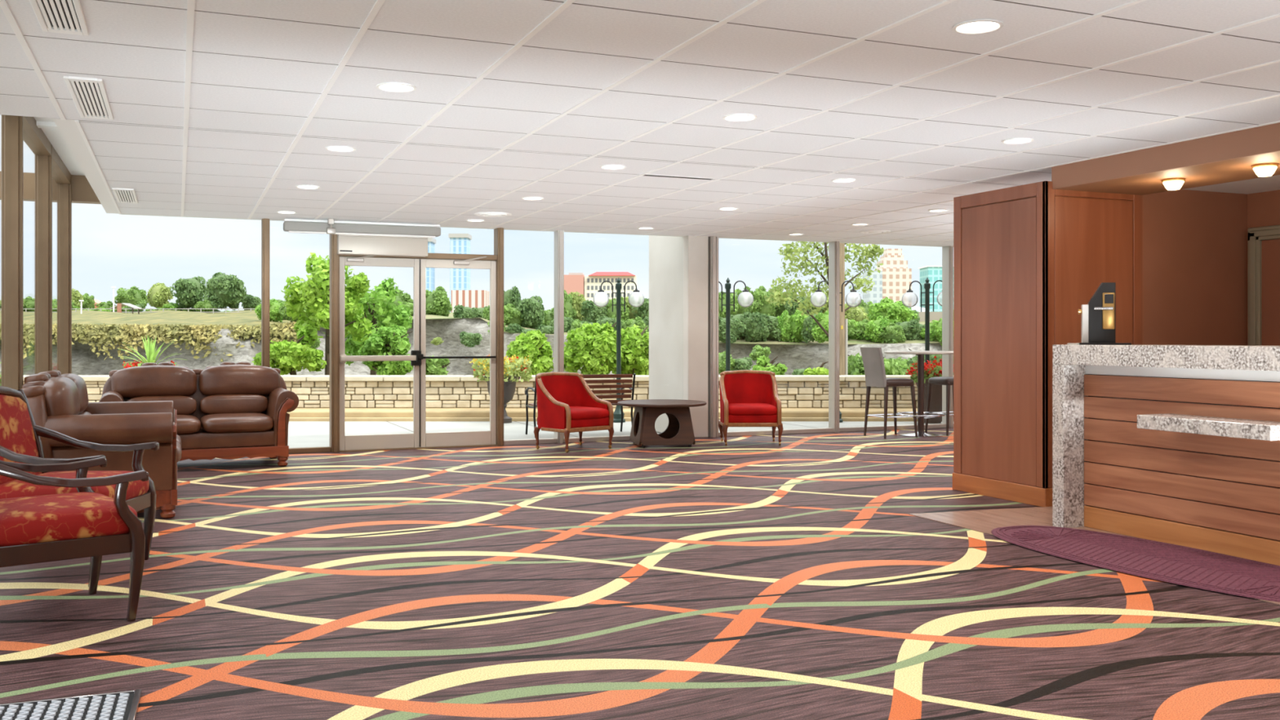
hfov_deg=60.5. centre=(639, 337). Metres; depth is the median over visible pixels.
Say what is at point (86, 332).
hedge
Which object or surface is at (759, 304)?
tree
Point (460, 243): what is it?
tower
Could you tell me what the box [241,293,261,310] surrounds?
tree
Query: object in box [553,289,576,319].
tree
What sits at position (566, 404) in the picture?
armchair
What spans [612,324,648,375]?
bush
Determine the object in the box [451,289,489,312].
block
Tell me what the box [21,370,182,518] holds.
leather armchair
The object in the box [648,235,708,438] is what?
wall column
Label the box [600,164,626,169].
recessed light
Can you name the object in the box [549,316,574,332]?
tree
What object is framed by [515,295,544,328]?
tree
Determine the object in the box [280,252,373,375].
young tree
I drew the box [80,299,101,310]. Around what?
brick house
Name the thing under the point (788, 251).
tree
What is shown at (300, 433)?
ground
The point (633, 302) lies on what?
tree
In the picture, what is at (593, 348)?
bush
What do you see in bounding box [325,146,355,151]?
recessed light
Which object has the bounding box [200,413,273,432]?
seat cushion
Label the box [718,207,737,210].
recessed light
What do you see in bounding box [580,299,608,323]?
tree
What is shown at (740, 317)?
bush
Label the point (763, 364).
bush
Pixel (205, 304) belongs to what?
tree
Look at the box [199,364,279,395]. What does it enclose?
cushion
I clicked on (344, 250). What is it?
door
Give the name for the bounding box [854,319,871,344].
tree
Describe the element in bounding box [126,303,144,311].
tree
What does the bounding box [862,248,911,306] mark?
stepped tower
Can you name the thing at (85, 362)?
cliff
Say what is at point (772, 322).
bush
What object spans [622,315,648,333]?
tree
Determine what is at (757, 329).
bush
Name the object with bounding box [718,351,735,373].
shrub
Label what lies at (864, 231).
ceiling vent
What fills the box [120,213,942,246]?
trim
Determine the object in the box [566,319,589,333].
tree
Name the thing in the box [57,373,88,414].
cushion
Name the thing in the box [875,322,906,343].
tree
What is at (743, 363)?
shrub
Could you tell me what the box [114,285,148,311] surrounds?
tree
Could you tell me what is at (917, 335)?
tree
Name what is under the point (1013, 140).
recessed light
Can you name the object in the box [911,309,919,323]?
tree
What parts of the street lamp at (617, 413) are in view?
glass globe, bulb, lamp arm, post, lamp arm, glass globe, bulb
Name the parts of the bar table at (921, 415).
plate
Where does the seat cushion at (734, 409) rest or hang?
on the armchair at (748, 397)
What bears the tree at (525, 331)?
on the bank
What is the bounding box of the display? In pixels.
[1066,282,1131,345]
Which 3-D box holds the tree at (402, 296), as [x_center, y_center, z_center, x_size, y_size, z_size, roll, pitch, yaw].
[-29.616,-3.885,132.115,5.088,3.986,4.535,0,0,-21]
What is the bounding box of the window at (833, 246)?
[708,235,839,437]
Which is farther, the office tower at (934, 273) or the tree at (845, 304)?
the office tower at (934, 273)
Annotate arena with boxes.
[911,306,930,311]
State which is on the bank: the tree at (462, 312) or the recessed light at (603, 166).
the tree at (462, 312)
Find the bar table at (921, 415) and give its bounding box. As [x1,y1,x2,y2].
[884,351,953,437]
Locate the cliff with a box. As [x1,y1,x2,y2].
[0,318,942,375]
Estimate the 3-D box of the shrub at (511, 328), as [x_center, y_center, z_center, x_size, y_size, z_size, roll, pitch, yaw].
[-13.953,-0.403,120.587,3.020,2.344,3.151,0,0,-21]
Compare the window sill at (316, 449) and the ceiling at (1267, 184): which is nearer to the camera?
the ceiling at (1267, 184)
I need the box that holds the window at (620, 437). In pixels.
[564,435,630,443]
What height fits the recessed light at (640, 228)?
0.013 m
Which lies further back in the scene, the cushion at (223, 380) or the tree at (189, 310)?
the tree at (189, 310)
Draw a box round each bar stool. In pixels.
[859,346,917,439]
[924,376,953,435]
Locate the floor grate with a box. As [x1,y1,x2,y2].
[0,688,142,719]
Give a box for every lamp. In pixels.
[592,277,644,422]
[718,277,753,371]
[810,280,861,422]
[902,277,942,379]
[1161,177,1185,190]
[1251,163,1279,177]
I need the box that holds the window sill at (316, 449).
[288,446,331,453]
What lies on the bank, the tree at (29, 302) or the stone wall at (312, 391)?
the tree at (29, 302)
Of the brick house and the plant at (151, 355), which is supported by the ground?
the plant at (151, 355)
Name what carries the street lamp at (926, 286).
on the ground
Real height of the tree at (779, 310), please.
5.874 m
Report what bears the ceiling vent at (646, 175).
in the ceiling at (220, 108)
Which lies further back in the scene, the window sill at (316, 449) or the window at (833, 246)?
the window at (833, 246)
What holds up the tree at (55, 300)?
on the bank
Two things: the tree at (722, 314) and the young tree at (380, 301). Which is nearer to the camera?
the young tree at (380, 301)
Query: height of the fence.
0.900 m
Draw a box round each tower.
[425,237,435,293]
[448,233,471,312]
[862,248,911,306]
[918,265,942,311]
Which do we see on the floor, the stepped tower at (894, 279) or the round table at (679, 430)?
the round table at (679, 430)
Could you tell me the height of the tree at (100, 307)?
1.560 m
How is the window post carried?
on the floor
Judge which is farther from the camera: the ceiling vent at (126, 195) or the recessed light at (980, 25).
the ceiling vent at (126, 195)
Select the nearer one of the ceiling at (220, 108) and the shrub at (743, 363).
the ceiling at (220, 108)
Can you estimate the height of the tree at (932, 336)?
3.029 m
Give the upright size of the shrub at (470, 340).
1.686 m
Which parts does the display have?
edge plate, lever handle, lock plate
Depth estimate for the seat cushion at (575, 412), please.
12.06 m
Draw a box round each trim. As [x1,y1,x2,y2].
[0,171,101,204]
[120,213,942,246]
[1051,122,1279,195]
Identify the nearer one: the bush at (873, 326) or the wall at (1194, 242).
the wall at (1194, 242)
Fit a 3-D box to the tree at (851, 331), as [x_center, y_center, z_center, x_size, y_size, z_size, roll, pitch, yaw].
[22.466,-0.575,122.774,3.550,3.364,3.164,0,0,7]
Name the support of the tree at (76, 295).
on the bank
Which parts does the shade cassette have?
mounting rail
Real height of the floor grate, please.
0.013 m
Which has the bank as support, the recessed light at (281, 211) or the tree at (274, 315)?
the tree at (274, 315)
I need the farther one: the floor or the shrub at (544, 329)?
the shrub at (544, 329)
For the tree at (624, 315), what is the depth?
138.30 m
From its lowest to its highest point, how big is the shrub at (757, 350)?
1.756 m
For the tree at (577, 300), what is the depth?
141.61 m
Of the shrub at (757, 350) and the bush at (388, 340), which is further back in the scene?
the shrub at (757, 350)
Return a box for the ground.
[288,421,942,448]
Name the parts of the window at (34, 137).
frame, post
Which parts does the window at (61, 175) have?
frame, post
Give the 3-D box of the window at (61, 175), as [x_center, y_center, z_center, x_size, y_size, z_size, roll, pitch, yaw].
[-5.357,-0.185,10.049,0.125,2.860,1.842,0,0,-23]
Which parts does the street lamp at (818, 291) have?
bulb, glass globe, lamp arm, post, lamp arm, glass globe, bulb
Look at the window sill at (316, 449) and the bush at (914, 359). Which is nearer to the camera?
the window sill at (316, 449)
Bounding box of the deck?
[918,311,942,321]
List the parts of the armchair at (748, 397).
leg, leg, seat, leg, leg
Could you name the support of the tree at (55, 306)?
on the bank
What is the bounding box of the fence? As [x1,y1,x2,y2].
[0,308,254,313]
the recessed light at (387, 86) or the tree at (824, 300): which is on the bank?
the tree at (824, 300)
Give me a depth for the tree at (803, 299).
149.86 m
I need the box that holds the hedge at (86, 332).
[0,321,313,361]
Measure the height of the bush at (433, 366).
1.823 m
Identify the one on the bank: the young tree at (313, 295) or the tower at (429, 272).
the tower at (429, 272)
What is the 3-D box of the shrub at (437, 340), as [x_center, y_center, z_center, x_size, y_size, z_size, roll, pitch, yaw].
[-19.955,0.387,107.968,1.305,0.870,1.180,0,0,-39]
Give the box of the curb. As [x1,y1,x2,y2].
[287,408,917,421]
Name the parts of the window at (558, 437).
frame, post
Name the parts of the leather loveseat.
arm, seat, wooden rail, arm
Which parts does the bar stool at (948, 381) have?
leg, seat, leg, leg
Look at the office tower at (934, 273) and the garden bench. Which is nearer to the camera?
the garden bench
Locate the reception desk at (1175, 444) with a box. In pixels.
[1052,344,1279,565]
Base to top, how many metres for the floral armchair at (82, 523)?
1.002 m
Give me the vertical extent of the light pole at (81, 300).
2.106 m
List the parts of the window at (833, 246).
frame, post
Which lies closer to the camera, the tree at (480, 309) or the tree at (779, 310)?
the tree at (480, 309)
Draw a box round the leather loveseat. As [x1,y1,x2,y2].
[98,361,298,466]
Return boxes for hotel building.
[564,271,636,303]
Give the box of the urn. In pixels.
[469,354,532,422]
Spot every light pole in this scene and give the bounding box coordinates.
[79,299,83,313]
[111,286,115,311]
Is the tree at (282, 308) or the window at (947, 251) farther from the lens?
the tree at (282, 308)
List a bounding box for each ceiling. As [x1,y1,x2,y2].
[0,0,1279,246]
[1183,174,1279,194]
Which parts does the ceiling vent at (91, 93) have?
blade, blade, blade, blade, blade, blade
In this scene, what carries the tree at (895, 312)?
on the bank
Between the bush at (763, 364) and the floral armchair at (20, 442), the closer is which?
the floral armchair at (20, 442)
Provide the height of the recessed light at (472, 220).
0.013 m
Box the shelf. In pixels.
[1137,413,1279,440]
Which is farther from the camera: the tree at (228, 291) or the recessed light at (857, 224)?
the tree at (228, 291)
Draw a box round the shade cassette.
[283,217,440,237]
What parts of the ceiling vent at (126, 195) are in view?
blade, blade, blade, blade, blade, blade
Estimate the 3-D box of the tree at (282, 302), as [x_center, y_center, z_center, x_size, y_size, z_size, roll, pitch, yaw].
[-45.024,-3.455,140.120,5.397,3.252,4.810,0,0,-19]
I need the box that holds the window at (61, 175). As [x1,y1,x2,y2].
[52,146,71,374]
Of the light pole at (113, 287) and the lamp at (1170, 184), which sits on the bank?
the light pole at (113, 287)
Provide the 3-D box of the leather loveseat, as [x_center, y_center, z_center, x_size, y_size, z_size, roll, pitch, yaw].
[-4.281,0.747,10.660,1.750,0.995,0.992,0,0,-25]
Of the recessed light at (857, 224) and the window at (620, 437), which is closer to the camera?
the recessed light at (857, 224)
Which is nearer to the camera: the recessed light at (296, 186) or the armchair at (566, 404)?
the recessed light at (296, 186)
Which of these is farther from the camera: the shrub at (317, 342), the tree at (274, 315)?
the tree at (274, 315)
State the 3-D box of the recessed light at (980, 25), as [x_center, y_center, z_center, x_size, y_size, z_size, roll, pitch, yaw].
[1.360,-1.252,4.416,0.196,0.013,0.196,0,0,-23]
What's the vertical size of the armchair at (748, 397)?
0.850 m
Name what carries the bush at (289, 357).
on the lawn
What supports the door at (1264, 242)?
in the wall at (1263, 207)
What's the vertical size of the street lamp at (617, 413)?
2.130 m
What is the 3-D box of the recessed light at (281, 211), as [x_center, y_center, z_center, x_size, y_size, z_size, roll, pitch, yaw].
[-3.536,-1.252,10.979,0.196,0.013,0.196,0,0,-23]
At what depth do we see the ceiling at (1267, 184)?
8.47 m
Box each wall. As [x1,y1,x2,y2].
[23,375,917,408]
[1142,189,1247,345]
[1247,190,1279,345]
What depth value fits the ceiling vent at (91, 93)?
5.69 m
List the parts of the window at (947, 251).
frame, post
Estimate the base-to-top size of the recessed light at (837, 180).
0.013 m
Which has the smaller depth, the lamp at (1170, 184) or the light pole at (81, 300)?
the lamp at (1170, 184)
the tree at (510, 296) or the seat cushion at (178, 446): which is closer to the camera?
the seat cushion at (178, 446)
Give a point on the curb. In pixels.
(298, 414)
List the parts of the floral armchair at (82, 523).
seat rail, seat, leg, leg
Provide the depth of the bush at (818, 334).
117.46 m
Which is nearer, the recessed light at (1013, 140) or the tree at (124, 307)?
the recessed light at (1013, 140)
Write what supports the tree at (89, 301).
on the bank
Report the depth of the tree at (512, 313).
126.63 m
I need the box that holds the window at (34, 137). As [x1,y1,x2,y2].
[23,116,52,373]
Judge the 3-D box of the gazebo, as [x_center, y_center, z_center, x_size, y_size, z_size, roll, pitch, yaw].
[-78.740,-4.347,167.950,3.800,1.750,2.500,0,0,0]
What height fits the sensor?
0.160 m
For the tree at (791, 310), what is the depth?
148.15 m
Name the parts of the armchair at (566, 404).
leg, leg, seat, leg, leg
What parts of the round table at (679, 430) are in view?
panel, panel, panel, panel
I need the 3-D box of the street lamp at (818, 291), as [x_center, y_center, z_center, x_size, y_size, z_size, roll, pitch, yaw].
[2.886,0.180,16.150,0.756,2.130,0.236,0,0,-4]
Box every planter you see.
[0,361,1,386]
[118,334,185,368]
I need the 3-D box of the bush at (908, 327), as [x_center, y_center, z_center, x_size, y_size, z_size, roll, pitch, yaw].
[29.778,-0.574,122.835,3.421,2.888,3.569,0,0,-44]
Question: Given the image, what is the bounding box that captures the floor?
[0,427,1279,719]
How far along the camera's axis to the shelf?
6.04 m
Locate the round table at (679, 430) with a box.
[617,399,706,448]
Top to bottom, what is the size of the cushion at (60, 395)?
0.325 m
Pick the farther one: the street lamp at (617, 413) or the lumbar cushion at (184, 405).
the street lamp at (617, 413)
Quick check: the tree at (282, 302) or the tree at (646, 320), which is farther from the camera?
the tree at (282, 302)
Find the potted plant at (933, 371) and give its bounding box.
[905,355,942,423]
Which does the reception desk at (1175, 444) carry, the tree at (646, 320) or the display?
the display
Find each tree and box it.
[23,296,35,311]
[52,298,57,306]
[52,302,75,311]
[71,288,84,308]
[80,293,94,310]
[92,306,110,311]
[95,300,115,311]
[110,306,128,311]
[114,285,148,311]
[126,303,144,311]
[146,282,173,307]
[160,302,180,311]
[168,275,206,310]
[181,309,197,311]
[193,299,217,313]
[203,271,246,310]
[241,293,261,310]
[254,297,283,322]
[276,299,285,319]
[278,301,307,322]
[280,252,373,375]
[344,273,413,375]
[393,289,413,306]
[398,301,413,319]
[425,285,452,319]
[453,304,483,318]
[476,306,488,318]
[480,305,510,323]
[487,320,506,333]
[503,285,520,307]
[503,303,523,326]
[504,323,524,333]
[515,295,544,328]
[518,328,546,333]
[524,317,545,328]
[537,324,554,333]
[542,307,554,325]
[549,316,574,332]
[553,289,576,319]
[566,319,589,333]
[570,291,586,320]
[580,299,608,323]
[595,315,623,330]
[603,297,630,321]
[621,293,643,319]
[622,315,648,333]
[631,297,648,319]
[641,315,648,331]
[718,291,742,318]
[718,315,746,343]
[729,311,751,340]
[733,285,754,315]
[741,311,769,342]
[748,285,776,316]
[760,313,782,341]
[764,241,884,337]
[772,286,792,316]
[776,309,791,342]
[783,297,808,315]
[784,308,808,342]
[798,296,824,314]
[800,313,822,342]
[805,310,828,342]
[817,290,828,314]
[826,303,851,319]
[844,302,869,321]
[847,319,856,340]
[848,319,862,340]
[853,298,874,321]
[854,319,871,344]
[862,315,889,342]
[866,297,917,323]
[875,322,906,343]
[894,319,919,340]
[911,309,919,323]
[911,324,924,340]
[920,319,937,341]
[933,318,942,346]
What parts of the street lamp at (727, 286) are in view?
lamp arm, post, lamp arm, glass globe, bulb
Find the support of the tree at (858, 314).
on the bank
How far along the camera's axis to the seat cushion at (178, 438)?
8.40 m
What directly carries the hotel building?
on the bank
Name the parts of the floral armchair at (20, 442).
crest rail, leg, seat, leg, seat rail, leg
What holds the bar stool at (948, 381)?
on the floor
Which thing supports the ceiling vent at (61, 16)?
in the ceiling at (220, 108)
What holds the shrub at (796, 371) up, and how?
on the cliff
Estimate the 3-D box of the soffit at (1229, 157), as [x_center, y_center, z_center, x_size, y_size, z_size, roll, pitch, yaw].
[5.345,-1.169,3.693,0.880,0.163,9.850,0,0,-23]
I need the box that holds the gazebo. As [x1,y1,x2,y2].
[110,302,142,314]
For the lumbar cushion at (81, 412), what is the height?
0.216 m
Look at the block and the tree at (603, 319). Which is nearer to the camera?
the tree at (603, 319)
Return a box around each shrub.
[309,337,320,348]
[430,337,443,345]
[459,331,482,347]
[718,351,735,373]
[731,356,752,370]
[748,344,771,360]
[791,368,807,375]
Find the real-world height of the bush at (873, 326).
3.498 m
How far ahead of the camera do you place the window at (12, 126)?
7.40 m
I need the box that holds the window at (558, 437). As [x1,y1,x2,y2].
[503,230,564,445]
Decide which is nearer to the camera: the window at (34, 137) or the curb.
the window at (34, 137)
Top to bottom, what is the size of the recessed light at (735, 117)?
0.013 m
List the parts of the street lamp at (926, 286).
bulb, glass globe, lamp arm, post, lamp arm, glass globe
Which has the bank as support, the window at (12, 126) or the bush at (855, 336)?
the bush at (855, 336)
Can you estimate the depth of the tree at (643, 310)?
138.20 m
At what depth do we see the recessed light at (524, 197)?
9.87 m
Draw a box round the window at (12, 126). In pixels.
[1,115,23,390]
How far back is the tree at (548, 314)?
128.89 m
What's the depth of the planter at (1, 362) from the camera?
12.46 m
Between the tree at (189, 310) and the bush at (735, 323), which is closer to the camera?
the bush at (735, 323)
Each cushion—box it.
[41,377,79,415]
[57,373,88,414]
[79,411,91,414]
[111,364,196,398]
[126,395,196,415]
[176,414,200,434]
[176,434,181,444]
[176,441,182,462]
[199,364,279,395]
[200,394,267,414]
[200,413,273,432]
[569,406,608,419]
[728,403,777,415]
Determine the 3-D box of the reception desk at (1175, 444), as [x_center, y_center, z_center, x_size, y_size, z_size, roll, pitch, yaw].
[4.388,0.646,3.903,0.720,1.197,7.400,0,0,-23]
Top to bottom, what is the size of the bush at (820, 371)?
1.708 m
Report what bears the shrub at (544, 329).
on the bank
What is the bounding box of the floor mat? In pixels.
[991,524,1279,601]
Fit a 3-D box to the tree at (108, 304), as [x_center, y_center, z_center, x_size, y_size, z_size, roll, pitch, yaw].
[-97.184,-5.422,200.066,3.855,2.555,3.436,0,0,-3]
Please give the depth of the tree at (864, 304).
152.04 m
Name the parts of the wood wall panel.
panel, panel frame, panel frame, panel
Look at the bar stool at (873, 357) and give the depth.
13.63 m
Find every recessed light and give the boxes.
[276,210,297,213]
[295,185,319,188]
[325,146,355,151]
[376,82,416,92]
[466,219,484,222]
[474,212,511,217]
[521,196,543,199]
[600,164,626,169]
[637,226,654,229]
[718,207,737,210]
[722,113,757,121]
[787,233,804,235]
[831,178,856,182]
[851,222,869,225]
[928,208,948,212]
[952,18,1003,34]
[1001,137,1034,143]
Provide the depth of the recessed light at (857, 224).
12.12 m
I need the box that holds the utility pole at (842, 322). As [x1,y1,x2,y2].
[839,243,847,375]
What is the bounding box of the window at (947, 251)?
[839,245,953,431]
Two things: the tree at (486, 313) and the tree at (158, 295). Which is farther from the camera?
the tree at (158, 295)
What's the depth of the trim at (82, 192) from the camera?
10.91 m
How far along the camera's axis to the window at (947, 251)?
15.06 m
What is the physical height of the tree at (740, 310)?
5.824 m
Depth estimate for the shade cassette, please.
11.81 m
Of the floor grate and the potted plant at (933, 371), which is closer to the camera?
the floor grate
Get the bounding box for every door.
[329,227,503,452]
[1248,224,1279,345]
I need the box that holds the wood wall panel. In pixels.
[952,181,1142,506]
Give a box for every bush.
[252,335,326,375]
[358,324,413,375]
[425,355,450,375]
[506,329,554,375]
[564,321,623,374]
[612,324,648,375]
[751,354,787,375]
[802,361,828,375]
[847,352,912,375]
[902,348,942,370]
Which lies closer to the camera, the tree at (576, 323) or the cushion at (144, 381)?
the cushion at (144, 381)
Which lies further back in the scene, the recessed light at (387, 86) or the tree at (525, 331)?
the tree at (525, 331)
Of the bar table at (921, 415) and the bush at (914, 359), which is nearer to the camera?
the bar table at (921, 415)
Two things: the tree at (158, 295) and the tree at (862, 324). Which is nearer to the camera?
the tree at (862, 324)
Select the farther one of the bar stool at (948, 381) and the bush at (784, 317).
the bush at (784, 317)
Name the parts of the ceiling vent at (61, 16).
blade, blade, blade, blade, blade, blade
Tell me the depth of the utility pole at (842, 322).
20.91 m
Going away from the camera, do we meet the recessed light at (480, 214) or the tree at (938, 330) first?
the recessed light at (480, 214)
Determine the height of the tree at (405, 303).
2.737 m
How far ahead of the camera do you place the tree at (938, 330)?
119.36 m
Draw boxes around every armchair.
[0,386,159,586]
[0,457,148,621]
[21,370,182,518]
[533,372,613,452]
[718,369,782,445]
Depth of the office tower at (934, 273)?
511.96 m
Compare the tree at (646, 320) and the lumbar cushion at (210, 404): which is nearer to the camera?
the lumbar cushion at (210, 404)
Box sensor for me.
[326,218,335,234]
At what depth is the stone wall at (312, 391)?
17.15 m
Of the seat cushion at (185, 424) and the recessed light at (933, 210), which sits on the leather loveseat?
the seat cushion at (185, 424)
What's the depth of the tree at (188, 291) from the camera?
183.12 m
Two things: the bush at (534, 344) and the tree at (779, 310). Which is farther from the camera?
the tree at (779, 310)
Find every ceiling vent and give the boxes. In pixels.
[29,0,88,35]
[62,75,113,119]
[111,187,137,203]
[641,173,712,180]
[859,230,890,233]
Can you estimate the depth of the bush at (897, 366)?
22.50 m
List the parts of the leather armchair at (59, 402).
arm, arm, wooden rail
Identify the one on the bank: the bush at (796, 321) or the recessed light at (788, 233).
the bush at (796, 321)
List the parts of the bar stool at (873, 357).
leg, backrest, leg, leg, seat, leg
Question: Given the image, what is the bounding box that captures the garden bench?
[524,373,635,434]
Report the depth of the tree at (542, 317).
127.72 m
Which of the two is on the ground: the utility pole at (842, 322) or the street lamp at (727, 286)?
the street lamp at (727, 286)
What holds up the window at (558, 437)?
on the floor
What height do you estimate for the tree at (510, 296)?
5.350 m
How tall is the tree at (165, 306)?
2.098 m
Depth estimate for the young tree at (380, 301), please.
23.66 m
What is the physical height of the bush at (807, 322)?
3.413 m
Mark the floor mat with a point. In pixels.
(1181, 565)
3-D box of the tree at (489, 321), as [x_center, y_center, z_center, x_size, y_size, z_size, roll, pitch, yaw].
[-15.969,-0.540,119.958,3.021,2.980,3.390,0,0,-26]
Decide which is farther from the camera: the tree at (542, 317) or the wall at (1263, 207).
the tree at (542, 317)
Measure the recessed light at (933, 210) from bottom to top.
0.013 m
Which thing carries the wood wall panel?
on the floor
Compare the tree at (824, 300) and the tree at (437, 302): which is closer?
the tree at (437, 302)
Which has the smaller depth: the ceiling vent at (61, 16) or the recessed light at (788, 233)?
the ceiling vent at (61, 16)
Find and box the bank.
[0,310,942,344]

